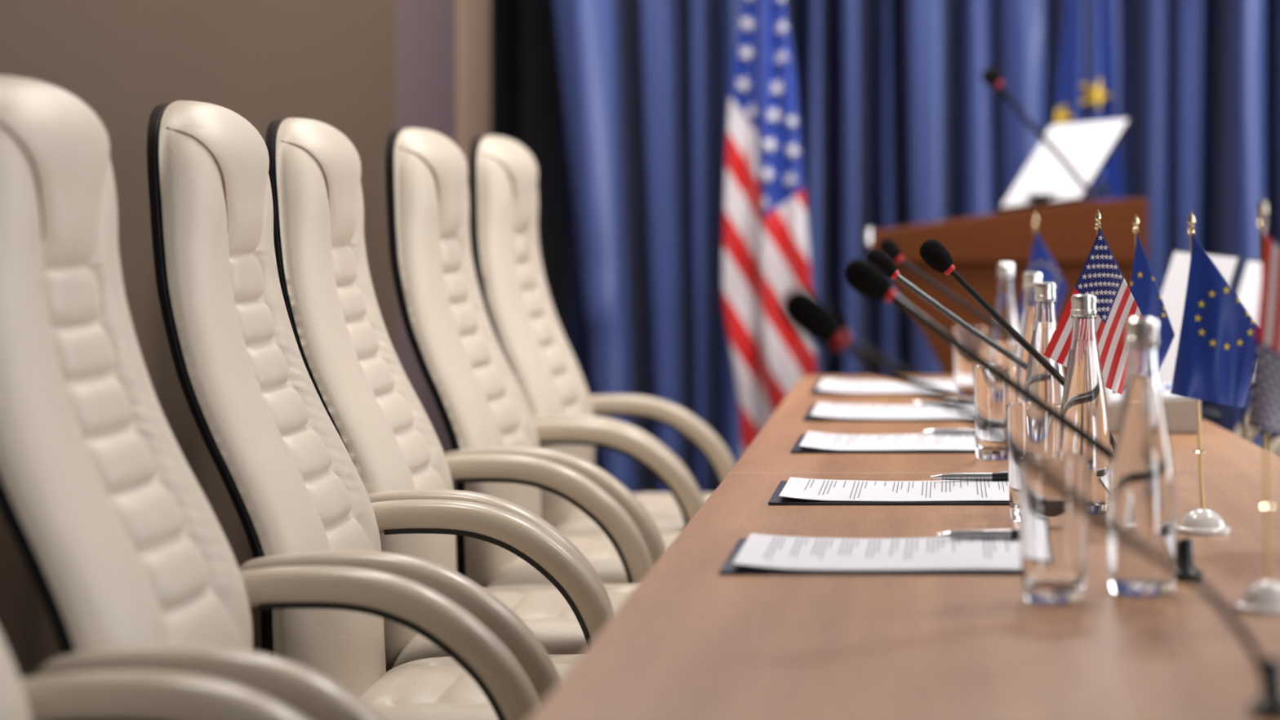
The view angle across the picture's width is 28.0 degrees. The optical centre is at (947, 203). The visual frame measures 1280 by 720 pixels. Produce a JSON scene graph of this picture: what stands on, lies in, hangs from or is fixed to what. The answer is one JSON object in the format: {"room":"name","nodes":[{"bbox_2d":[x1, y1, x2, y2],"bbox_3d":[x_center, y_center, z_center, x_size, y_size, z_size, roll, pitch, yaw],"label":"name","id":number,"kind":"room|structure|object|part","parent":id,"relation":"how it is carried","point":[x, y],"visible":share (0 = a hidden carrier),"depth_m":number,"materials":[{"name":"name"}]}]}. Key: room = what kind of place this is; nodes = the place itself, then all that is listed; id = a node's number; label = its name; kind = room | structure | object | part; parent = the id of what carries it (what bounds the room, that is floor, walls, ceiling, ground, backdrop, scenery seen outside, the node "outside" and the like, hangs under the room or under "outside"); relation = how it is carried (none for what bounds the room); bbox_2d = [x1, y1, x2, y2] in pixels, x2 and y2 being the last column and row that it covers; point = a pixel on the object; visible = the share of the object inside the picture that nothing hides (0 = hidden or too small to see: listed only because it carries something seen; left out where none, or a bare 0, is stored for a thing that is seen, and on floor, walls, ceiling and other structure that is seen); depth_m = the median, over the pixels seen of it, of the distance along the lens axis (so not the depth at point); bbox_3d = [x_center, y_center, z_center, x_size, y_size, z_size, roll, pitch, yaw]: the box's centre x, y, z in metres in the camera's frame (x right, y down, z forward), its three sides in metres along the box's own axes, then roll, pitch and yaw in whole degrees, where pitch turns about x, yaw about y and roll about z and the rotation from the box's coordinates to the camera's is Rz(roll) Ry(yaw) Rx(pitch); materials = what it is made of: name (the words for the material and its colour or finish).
{"room":"conference room","nodes":[
{"label":"conference room","id":0,"kind":"room"},
{"bbox_2d":[0,0,395,678],"bbox_3d":[-1.275,-0.397,1.000,0.150,3.000,9.000,0,0,0],"label":"wall","id":1,"kind":"structure","parent":0,"point":[331,63],"depth_m":3.97,"materials":[{"name":"brown paint"}]},
{"bbox_2d":[395,0,457,565],"bbox_3d":[-1.281,-0.397,5.875,0.138,3.000,0.750,0,0,0],"label":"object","id":2,"kind":"structure","parent":1,"relation":"attached to","point":[426,30],"depth_m":5.87,"materials":[{"name":"grey paint"}]},
{"bbox_2d":[489,0,520,143],"bbox_3d":[-1.425,-0.397,7.320,0.150,3.000,1.360,0,0,0],"label":"wall","id":3,"kind":"structure","parent":0,"point":[504,15],"depth_m":7.72,"materials":[{"name":"grey paint"}]},
{"bbox_2d":[457,0,489,250],"bbox_3d":[-1.275,-0.397,6.445,0.150,3.000,0.390,0,0,0],"label":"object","id":4,"kind":"structure","parent":3,"relation":"attached to","point":[473,15],"depth_m":6.39,"materials":[{"name":"brown paint"}]},
{"bbox_2d":[520,0,568,344],"bbox_3d":[1.825,-0.397,8.075,6.350,3.000,0.150,0,0,0],"label":"wall","id":5,"kind":"structure","parent":0,"point":[541,91],"depth_m":8.00,"materials":[{"name":"grey paint"}]},
{"bbox_3d":[1.750,-1.947,2.550,6.500,0.100,12.100,0,0,0],"label":"ceiling","id":6,"kind":"structure","parent":0,"visible":0},
{"bbox_3d":[1.250,-1.872,7.320,4.900,0.028,0.028,0,0,0],"label":"rail","id":7,"kind":"object","parent":6,"relation":"attached to","visible":0},
{"bbox_2d":[553,0,742,463],"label":"stage curtain","id":8,"kind":"object","parent":7,"relation":"hanging from","point":[646,84],"depth_m":7.04,"materials":[{"name":"blue fabric"}]},
{"bbox_2d":[785,0,1065,375],"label":"stage curtain","id":9,"kind":"object","parent":7,"relation":"hanging from","point":[908,116],"depth_m":7.08,"materials":[{"name":"blue fabric"}]},
{"bbox_2d":[1108,0,1279,295],"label":"stage curtain","id":10,"kind":"object","parent":7,"relation":"hanging from","point":[1197,82],"depth_m":7.09,"materials":[{"name":"blue fabric"}]},
{"bbox_3d":[1.750,1.153,2.550,6.500,0.100,12.100,0,0,0],"label":"floor","id":11,"kind":"structure","parent":0,"visible":0},
{"bbox_2d":[0,632,308,719],"bbox_3d":[-0.553,0.492,1.784,0.711,1.221,0.577,0,0,-1],"label":"chair","id":12,"kind":"object","parent":11,"relation":"on","point":[95,695],"visible":1,"depth_m":1.97,"materials":[{"name":"beige leather"}]},
{"bbox_3d":[-0.774,0.262,1.758,0.208,0.759,0.425,0,0,-1],"label":"backrest","id":13,"kind":"part","parent":12,"relation":"part of","materials":[{"name":"beige leather"}]},
{"bbox_3d":[-0.583,0.541,1.992,0.357,0.345,0.049,0,0,-1],"label":"armrest","id":14,"kind":"part","parent":12,"relation":"part of","materials":[{"name":"beige leather"}]},
{"bbox_2d":[0,75,541,719],"bbox_3d":[-0.550,0.492,2.363,0.711,1.221,0.577,0,0,0],"label":"chair","id":15,"kind":"object","parent":11,"relation":"on","point":[130,563],"visible":0.94,"depth_m":2.28,"materials":[{"name":"beige leather"}]},
{"bbox_3d":[-0.771,0.262,2.340,0.208,0.759,0.425,0,0,0],"label":"backrest","id":16,"kind":"part","parent":15,"relation":"part of","materials":[{"name":"beige leather"}]},
{"bbox_3d":[-0.578,0.541,2.108,0.357,0.345,0.049,0,0,0],"label":"armrest","id":17,"kind":"part","parent":15,"relation":"part of","materials":[{"name":"beige leather"}]},
{"bbox_3d":[-0.578,0.541,2.572,0.357,0.345,0.049,0,0,0],"label":"armrest","id":18,"kind":"part","parent":15,"relation":"part of","materials":[{"name":"beige leather"}]},
{"bbox_2d":[146,100,613,719],"bbox_3d":[-0.550,0.492,2.944,0.711,1.221,0.577,0,0,-1],"label":"chair","id":19,"kind":"object","parent":11,"relation":"on","point":[298,495],"visible":0.69,"depth_m":2.79,"materials":[{"name":"beige leather"}]},
{"bbox_3d":[-0.771,0.262,2.917,0.208,0.759,0.425,0,0,-1],"label":"backrest","id":20,"kind":"part","parent":19,"relation":"part of","materials":[{"name":"beige leather"}]},
{"bbox_3d":[-0.574,0.541,2.688,0.357,0.345,0.049,0,0,-1],"label":"armrest","id":21,"kind":"part","parent":19,"relation":"part of","materials":[{"name":"beige leather"}]},
{"bbox_3d":[-0.455,0.596,2.922,0.485,0.114,0.464,0,0,-1],"label":"seat","id":22,"kind":"part","parent":19,"relation":"part of","materials":[{"name":"beige leather"}]},
{"bbox_3d":[-0.581,0.541,3.152,0.357,0.345,0.049,0,0,-1],"label":"armrest","id":23,"kind":"part","parent":19,"relation":"part of","materials":[{"name":"beige leather"}]},
{"bbox_2d":[265,117,653,671],"bbox_3d":[-0.575,0.492,3.519,0.711,1.221,0.577,0,0,-1],"label":"chair","id":24,"kind":"object","parent":11,"relation":"on","point":[350,359],"visible":0.52,"depth_m":3.38,"materials":[{"name":"beige leather"}]},
{"bbox_3d":[-0.796,0.262,3.493,0.208,0.759,0.425,0,0,-1],"label":"backrest","id":25,"kind":"part","parent":24,"relation":"part of","materials":[{"name":"beige leather"}]},
{"bbox_3d":[-0.600,0.541,3.263,0.357,0.345,0.049,0,0,-1],"label":"armrest","id":26,"kind":"part","parent":24,"relation":"part of","materials":[{"name":"beige leather"}]},
{"bbox_3d":[-0.479,0.596,3.496,0.485,0.114,0.464,0,0,-1],"label":"seat","id":27,"kind":"part","parent":24,"relation":"part of","materials":[{"name":"beige leather"}]},
{"bbox_3d":[-0.605,0.541,3.727,0.357,0.345,0.049,0,0,-1],"label":"armrest","id":28,"kind":"part","parent":24,"relation":"part of","materials":[{"name":"beige leather"}]},
{"bbox_2d":[385,127,705,587],"bbox_3d":[-0.547,0.491,4.090,0.692,1.225,0.577,0,0,3],"label":"chair","id":29,"kind":"object","parent":11,"relation":"on","point":[482,407],"visible":0.57,"depth_m":3.94,"materials":[{"name":"beige leather"}]},
{"bbox_3d":[-0.768,0.260,4.077,0.190,0.763,0.425,0,0,3],"label":"backrest","id":30,"kind":"part","parent":29,"relation":"part of","materials":[{"name":"beige leather"}]},
{"bbox_3d":[-0.595,0.541,3.837,0.357,0.345,0.049,0,0,3],"label":"armrest","id":31,"kind":"part","parent":29,"relation":"part of","materials":[{"name":"beige leather"}]},
{"bbox_3d":[-0.462,0.596,4.064,0.485,0.114,0.464,0,0,3],"label":"seat","id":32,"kind":"part","parent":29,"relation":"part of","materials":[{"name":"beige leather"}]},
{"bbox_3d":[-0.574,0.541,4.301,0.357,0.345,0.049,0,0,3],"label":"armrest","id":33,"kind":"part","parent":29,"relation":"part of","materials":[{"name":"beige leather"}]},
{"bbox_2d":[468,135,735,534],"bbox_3d":[-0.533,0.489,4.670,0.674,1.228,0.576,0,0,3],"label":"chair","id":34,"kind":"object","parent":11,"relation":"on","point":[503,174],"visible":0.54,"depth_m":4.54,"materials":[{"name":"beige leather"}]},
{"bbox_3d":[-0.754,0.258,4.658,0.172,0.767,0.425,0,0,3],"label":"backrest","id":35,"kind":"part","parent":34,"relation":"part of","materials":[{"name":"beige leather"}]},
{"bbox_3d":[-0.592,0.541,4.417,0.357,0.345,0.049,0,0,3],"label":"armrest","id":36,"kind":"part","parent":34,"relation":"part of","materials":[{"name":"beige leather"}]},
{"bbox_3d":[-0.458,0.596,4.643,0.485,0.114,0.464,0,0,3],"label":"seat","id":37,"kind":"part","parent":34,"relation":"part of","materials":[{"name":"beige leather"}]},
{"bbox_3d":[-0.569,0.541,4.881,0.357,0.345,0.049,0,0,3],"label":"armrest","id":38,"kind":"part","parent":34,"relation":"part of","materials":[{"name":"beige leather"}]},
{"bbox_2d":[722,0,817,456],"bbox_3d":[-0.444,-0.147,6.290,0.340,2.500,0.340,0,0,0],"label":"flag","id":39,"kind":"object","parent":11,"relation":"on","point":[766,254],"visible":0.72,"depth_m":6.18,"materials":[{"name":"multicoloured fabric"}]},
{"bbox_2d":[528,473,1279,719],"bbox_3d":[0.166,0.728,2.233,0.908,0.750,2.167,0,0,0],"label":"conference table","id":40,"kind":"object","parent":11,"relation":"on","point":[691,641],"visible":0.62,"depth_m":2.08,"materials":[{"name":"brown wood"}]},
{"bbox_2d":[719,537,1022,574],"bbox_3d":[-0.058,0.350,2.522,0.318,0.004,0.235,0,0,0],"label":"folder","id":41,"kind":"object","parent":40,"relation":"on","point":[728,567],"visible":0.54,"depth_m":2.41,"materials":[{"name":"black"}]},
{"bbox_2d":[733,533,1021,569],"bbox_3d":[-0.054,0.346,2.523,0.302,0.007,0.224,0,0,0],"label":"document","id":42,"kind":"object","parent":41,"relation":"on","point":[758,549],"visible":0.95,"depth_m":2.51,"materials":[{"name":"white paper"}]},
{"bbox_2d":[936,528,1020,539],"bbox_3d":[0.058,0.341,2.614,0.140,0.012,0.011,0,0,-1],"label":"ballpoint pen","id":43,"kind":"object","parent":42,"relation":"on","point":[1013,534],"visible":0.68,"depth_m":2.61,"materials":[{"name":"silver metal"}]},
{"bbox_2d":[768,480,1009,505],"bbox_3d":[-0.055,0.350,3.072,0.310,0.004,0.225,0,0,0],"label":"folder","id":44,"kind":"object","parent":40,"relation":"on","point":[775,499],"visible":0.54,"depth_m":2.96,"materials":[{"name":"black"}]},
{"bbox_2d":[778,476,1009,501],"bbox_3d":[-0.051,0.346,3.073,0.294,0.007,0.214,0,0,0],"label":"document","id":45,"kind":"object","parent":44,"relation":"on","point":[795,487],"visible":0.93,"depth_m":3.07,"materials":[{"name":"white paper"}]},
{"bbox_2d":[930,471,1008,480],"bbox_3d":[0.048,0.341,3.167,0.140,0.012,0.011,0,0,-2],"label":"ballpoint pen","id":46,"kind":"object","parent":45,"relation":"on","point":[1002,475],"visible":0.75,"depth_m":3.16,"materials":[{"name":"silver metal"}]},
{"bbox_2d":[920,239,1115,450],"bbox_3d":[0.100,0.198,2.966,0.269,0.312,0.032,0,0,-7],"label":"gooseneck microphone","id":47,"kind":"object","parent":40,"relation":"on","point":[935,255],"visible":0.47,"depth_m":2.95,"materials":[{"name":"black plastic"}]},
{"bbox_3d":[0.090,0.165,2.956,0.180,0.179,0.014,0,0,-6],"label":"rigid stem","id":48,"kind":"part","parent":47,"relation":"part of","materials":[{"name":"black metal"}]},
{"bbox_2d":[843,258,1203,581],"bbox_3d":[0.071,0.203,2.360,0.339,0.302,0.033,0,0,-7],"label":"gooseneck microphone","id":49,"kind":"object","parent":40,"relation":"on","point":[865,278],"visible":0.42,"depth_m":2.34,"materials":[{"name":"black plastic"}]},
{"bbox_3d":[0.052,0.162,2.347,0.212,0.158,0.015,0,0,-6],"label":"rigid stem","id":50,"kind":"part","parent":49,"relation":"part of","materials":[{"name":"black metal"}]},
{"bbox_2d":[781,288,1279,718],"bbox_3d":[0.061,0.207,1.802,0.373,0.291,0.045,0,0,16],"label":"gooseneck microphone","id":51,"kind":"object","parent":40,"relation":"on","point":[806,312],"visible":1,"depth_m":1.82,"materials":[{"name":"black plastic"}]},
{"bbox_3d":[0.033,0.173,1.822,0.226,0.152,0.019,0,0,12],"label":"rigid stem","id":52,"kind":"part","parent":51,"relation":"part of","materials":[{"name":"black metal"}]},
{"bbox_2d":[1005,402,1063,522],"bbox_3d":[0.097,0.288,2.820,0.064,0.129,0.064,0,0,0],"label":"tumbler","id":53,"kind":"object","parent":40,"relation":"on","point":[1028,426],"visible":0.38,"depth_m":2.80,"materials":[{"name":"clear glass"}]},
{"bbox_2d":[1017,451,1089,604],"bbox_3d":[0.094,0.288,2.250,0.064,0.129,0.064,0,0,0],"label":"tumbler","id":54,"kind":"object","parent":40,"relation":"on","point":[1053,531],"visible":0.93,"depth_m":2.23,"materials":[{"name":"clear glass"}]},
{"bbox_2d":[1061,293,1111,513],"bbox_3d":[0.156,0.229,2.900,0.061,0.248,0.061,0,0,-17],"label":"water bottle","id":55,"kind":"object","parent":40,"relation":"on","point":[1084,401],"visible":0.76,"depth_m":2.88,"materials":[{"name":"clear glass"}]},
{"bbox_2d":[1043,208,1142,394],"bbox_3d":[0.181,0.180,3.135,0.110,0.346,0.060,0,0,-28],"label":"table flag","id":56,"kind":"object","parent":40,"relation":"on","point":[1101,276],"visible":0.74,"depth_m":3.13,"materials":[{"name":"multicoloured fabric"}]},
{"bbox_2d":[1108,317,1175,596],"bbox_3d":[0.176,0.229,2.300,0.061,0.248,0.061,0,0,0],"label":"water bottle","id":57,"kind":"object","parent":40,"relation":"on","point":[1142,500],"visible":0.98,"depth_m":2.28,"materials":[{"name":"clear glass"}]},
{"bbox_2d":[1170,210,1257,535],"bbox_3d":[0.283,0.180,2.725,0.090,0.345,0.060,0,0,-25],"label":"table flag","id":58,"kind":"object","parent":40,"relation":"on","point":[1215,360],"visible":1,"depth_m":2.71,"materials":[{"name":"blue fabric"}]},
{"bbox_2d":[1234,197,1279,614],"bbox_3d":[0.300,0.174,2.200,0.104,0.358,0.060,0,0,0],"label":"table flag","id":59,"kind":"object","parent":40,"relation":"on","point":[1261,597],"visible":1,"depth_m":2.19,"materials":[{"name":"multicoloured fabric"}]},
{"bbox_2d":[728,375,1279,473],"bbox_3d":[0.087,0.728,4.255,0.775,0.750,1.871,0,0,0],"label":"conference table","id":60,"kind":"object","parent":11,"relation":"on","point":[1227,452],"visible":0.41,"depth_m":3.63,"materials":[{"name":"brown wood"}]},
{"bbox_2d":[809,380,955,394],"bbox_3d":[-0.100,0.350,4.825,0.310,0.004,0.310,0,0,0],"label":"folder","id":61,"kind":"object","parent":60,"relation":"on","point":[814,391],"visible":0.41,"depth_m":4.67,"materials":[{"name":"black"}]},
{"bbox_2d":[816,377,955,392],"bbox_3d":[-0.096,0.346,4.825,0.294,0.007,0.299,0,0,0],"label":"document","id":62,"kind":"object","parent":61,"relation":"on","point":[830,384],"visible":0.69,"depth_m":4.81,"materials":[{"name":"white paper"}]},
{"bbox_2d":[790,434,976,453],"bbox_3d":[-0.067,0.350,3.696,0.310,0.004,0.247,0,0,0],"label":"folder","id":63,"kind":"object","parent":60,"relation":"on","point":[797,448],"visible":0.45,"depth_m":3.58,"materials":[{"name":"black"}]},
{"bbox_2d":[799,431,976,450],"bbox_3d":[-0.063,0.346,3.697,0.294,0.007,0.236,0,0,0],"label":"document","id":64,"kind":"object","parent":63,"relation":"on","point":[812,439],"visible":0.88,"depth_m":3.69,"materials":[{"name":"white paper"}]},
{"bbox_2d":[923,428,975,435],"bbox_3d":[0.033,0.341,3.790,0.140,0.012,0.011,0,0,1],"label":"ballpoint pen","id":65,"kind":"object","parent":64,"relation":"on","point":[936,431],"visible":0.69,"depth_m":3.79,"materials":[{"name":"silver metal"}]},
{"bbox_2d":[802,404,968,421],"bbox_3d":[-0.080,0.350,4.240,0.310,0.004,0.280,0,0,0],"label":"folder","id":66,"kind":"object","parent":60,"relation":"on","point":[808,417],"visible":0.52,"depth_m":4.11,"materials":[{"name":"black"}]},
{"bbox_2d":[810,402,974,418],"bbox_3d":[-0.076,0.346,4.240,0.294,0.006,0.269,0,0,0],"label":"document","id":67,"kind":"object","parent":66,"relation":"on","point":[822,409],"visible":0.83,"depth_m":4.23,"materials":[{"name":"white paper"}]},
{"bbox_2d":[911,399,973,405],"bbox_3d":[0.008,0.341,4.339,0.140,0.012,0.011,0,0,-2],"label":"ballpoint pen","id":68,"kind":"object","parent":67,"relation":"on","point":[967,402],"visible":0.55,"depth_m":4.33,"materials":[{"name":"silver metal"}]},
{"bbox_2d":[879,238,1015,340],"bbox_3d":[0.065,0.207,4.286,0.365,0.295,0.042,0,0,7],"label":"gooseneck microphone","id":69,"kind":"object","parent":60,"relation":"on","point":[888,246],"visible":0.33,"depth_m":4.30,"materials":[{"name":"black plastic"}]},
{"bbox_3d":[0.049,0.183,4.297,0.265,0.181,0.021,0,0,4],"label":"rigid stem","id":70,"kind":"part","parent":69,"relation":"part of","materials":[{"name":"black metal"}]},
{"bbox_2d":[952,324,988,397],"bbox_3d":[0.041,0.288,4.620,0.064,0.129,0.064,0,0,0],"label":"tumbler","id":71,"kind":"object","parent":60,"relation":"on","point":[963,366],"visible":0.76,"depth_m":4.59,"materials":[{"name":"clear glass"}]},
{"bbox_2d":[866,248,1111,463],"bbox_3d":[0.057,0.208,3.426,0.333,0.292,0.038,0,0,-4],"label":"gooseneck microphone","id":72,"kind":"object","parent":60,"relation":"on","point":[878,258],"visible":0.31,"depth_m":3.42,"materials":[{"name":"black plastic"}]},
{"bbox_3d":[0.046,0.181,3.419,0.238,0.173,0.010,0,0,0],"label":"rigid stem","id":73,"kind":"part","parent":72,"relation":"part of","materials":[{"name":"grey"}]},
{"bbox_2d":[973,364,1019,460],"bbox_3d":[0.066,0.288,3.500,0.064,0.129,0.064,0,0,0],"label":"tumbler","id":74,"kind":"object","parent":60,"relation":"on","point":[991,395],"visible":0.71,"depth_m":3.47,"materials":[{"name":"clear glass"}]},
{"bbox_2d":[985,342,1017,364],"bbox_3d":[0.092,0.288,4.060,0.064,0.129,0.064,0,0,0],"label":"tumbler","id":75,"kind":"object","parent":60,"relation":"on","point":[993,356],"visible":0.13,"depth_m":4.03,"materials":[{"name":"clear glass"}]},
{"bbox_2d":[990,262,1019,342],"bbox_3d":[0.101,0.229,4.420,0.061,0.248,0.061,0,0,21],"label":"water bottle","id":76,"kind":"object","parent":60,"relation":"on","point":[1006,304],"visible":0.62,"depth_m":4.41,"materials":[{"name":"clear glass"}]},
{"bbox_2d":[1013,271,1042,402],"bbox_3d":[0.128,0.229,3.840,0.061,0.248,0.061,0,0,38],"label":"water bottle","id":77,"kind":"object","parent":60,"relation":"on","point":[1029,278],"visible":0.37,"depth_m":3.83,"materials":[{"name":"clear glass"}]},
{"bbox_3d":[0.128,0.232,3.840,0.061,0.241,0.061,0,0,38],"label":"glass","id":78,"kind":"part","parent":77,"relation":"part of","materials":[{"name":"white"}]},
{"bbox_2d":[1017,213,1067,324],"bbox_3d":[0.174,0.185,4.745,0.073,0.334,0.069,0,0,-45],"label":"table flag","id":79,"kind":"object","parent":60,"relation":"on","point":[1041,260],"visible":0.39,"depth_m":4.74,"materials":[{"name":"blue fabric"}]},
{"bbox_2d":[1022,281,1065,403],"bbox_3d":[0.129,0.229,3.350,0.061,0.248,0.061,0,0,-34],"label":"water bottle","id":80,"kind":"object","parent":60,"relation":"on","point":[1038,380],"visible":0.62,"depth_m":3.33,"materials":[{"name":"clear glass"}]},
{"bbox_2d":[1112,214,1174,393],"bbox_3d":[0.264,0.184,3.448,0.067,0.338,0.064,0,0,-44],"label":"table flag","id":81,"kind":"object","parent":60,"relation":"on","point":[1144,288],"visible":0.39,"depth_m":3.44,"materials":[{"name":"blue fabric"}]},
{"bbox_2d":[1104,382,1200,433],"bbox_3d":[0.316,0.320,3.970,0.145,0.066,0.170,0,0,0],"label":"name plate","id":82,"kind":"object","parent":60,"relation":"on","point":[1180,412],"visible":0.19,"depth_m":3.88,"materials":[{"name":"beige paper"}]},
{"bbox_3d":[0.316,0.296,3.970,0.131,0.018,0.156,0,0,0],"label":"key plate","id":83,"kind":"part","parent":82,"relation":"part of","materials":[{"name":"white"}]},
{"bbox_2d":[1157,249,1241,418],"bbox_3d":[0.394,0.216,4.244,0.181,0.273,0.226,0,0,13],"label":"stand","id":84,"kind":"object","parent":60,"relation":"on","point":[1173,292],"visible":0.15,"depth_m":4.28,"materials":[{"name":"white plastic"}]},
{"bbox_2d":[863,198,1147,375],"bbox_3d":[0.133,0.546,5.835,0.639,1.113,0.490,0,0,0],"label":"lectern","id":85,"kind":"object","parent":11,"relation":"on","point":[975,245],"visible":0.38,"depth_m":5.62,"materials":[{"name":"brown wood"}]},
{"bbox_3d":[-0.177,0.072,5.833,0.018,0.036,0.453,0,0,0],"label":"corner rod","id":86,"kind":"part","parent":85,"relation":"part of","materials":[{"name":"silver metal"}]},
{"bbox_2d":[981,66,1114,196],"bbox_3d":[0.225,-0.160,5.671,0.303,0.292,0.064,0,0,-9],"label":"gooseneck microphone","id":87,"kind":"object","parent":85,"relation":"attached to","point":[991,76],"visible":1,"depth_m":5.65,"materials":[{"name":"black plastic"}]},
{"bbox_3d":[0.218,-0.143,5.661,0.217,0.250,0.021,0,0,0],"label":"rigid stem","id":88,"kind":"part","parent":87,"relation":"part of","materials":[{"name":"black"}]},
{"bbox_2d":[999,117,1132,211],"bbox_3d":[0.266,-0.089,5.860,0.244,0.218,0.270,0,0,34],"label":"paper","id":89,"kind":"object","parent":85,"relation":"on","point":[1087,147],"visible":0.9,"depth_m":5.85,"materials":[{"name":"white paper"}]},
{"bbox_2d":[1055,0,1121,200],"bbox_3d":[0.347,-0.147,6.590,0.340,2.500,0.340,0,0,0],"label":"flag","id":90,"kind":"object","parent":11,"relation":"on","point":[1086,88],"visible":0.27,"depth_m":6.48,"materials":[{"name":"blue fabric"}]},
{"bbox_2d":[1236,259,1264,448],"bbox_3d":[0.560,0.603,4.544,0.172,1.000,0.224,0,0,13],"label":"chair","id":91,"kind":"object","parent":11,"relation":"on","point":[1249,291],"visible":0.07,"depth_m":4.60,"materials":[{"name":"plastic"}]},
{"bbox_2d":[1233,417,1279,456],"bbox_3d":[0.713,0.492,4.997,0.711,1.221,0.577,0,0,0],"label":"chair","id":92,"kind":"object","parent":11,"relation":"on","point":[1251,434],"visible":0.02,"depth_m":5.23,"materials":[{"name":"beige leather"}]},
{"bbox_3d":[0.741,0.541,5.252,0.357,0.345,0.049,0,0,0],"label":"armrest","id":93,"kind":"part","parent":92,"relation":"part of","materials":[{"name":"beige"}]},
{"bbox_3d":[0.741,0.541,4.788,0.357,0.345,0.049,0,0,0],"label":"armrest","id":94,"kind":"part","parent":92,"relation":"part of","materials":[{"name":"beige"}]}
]}

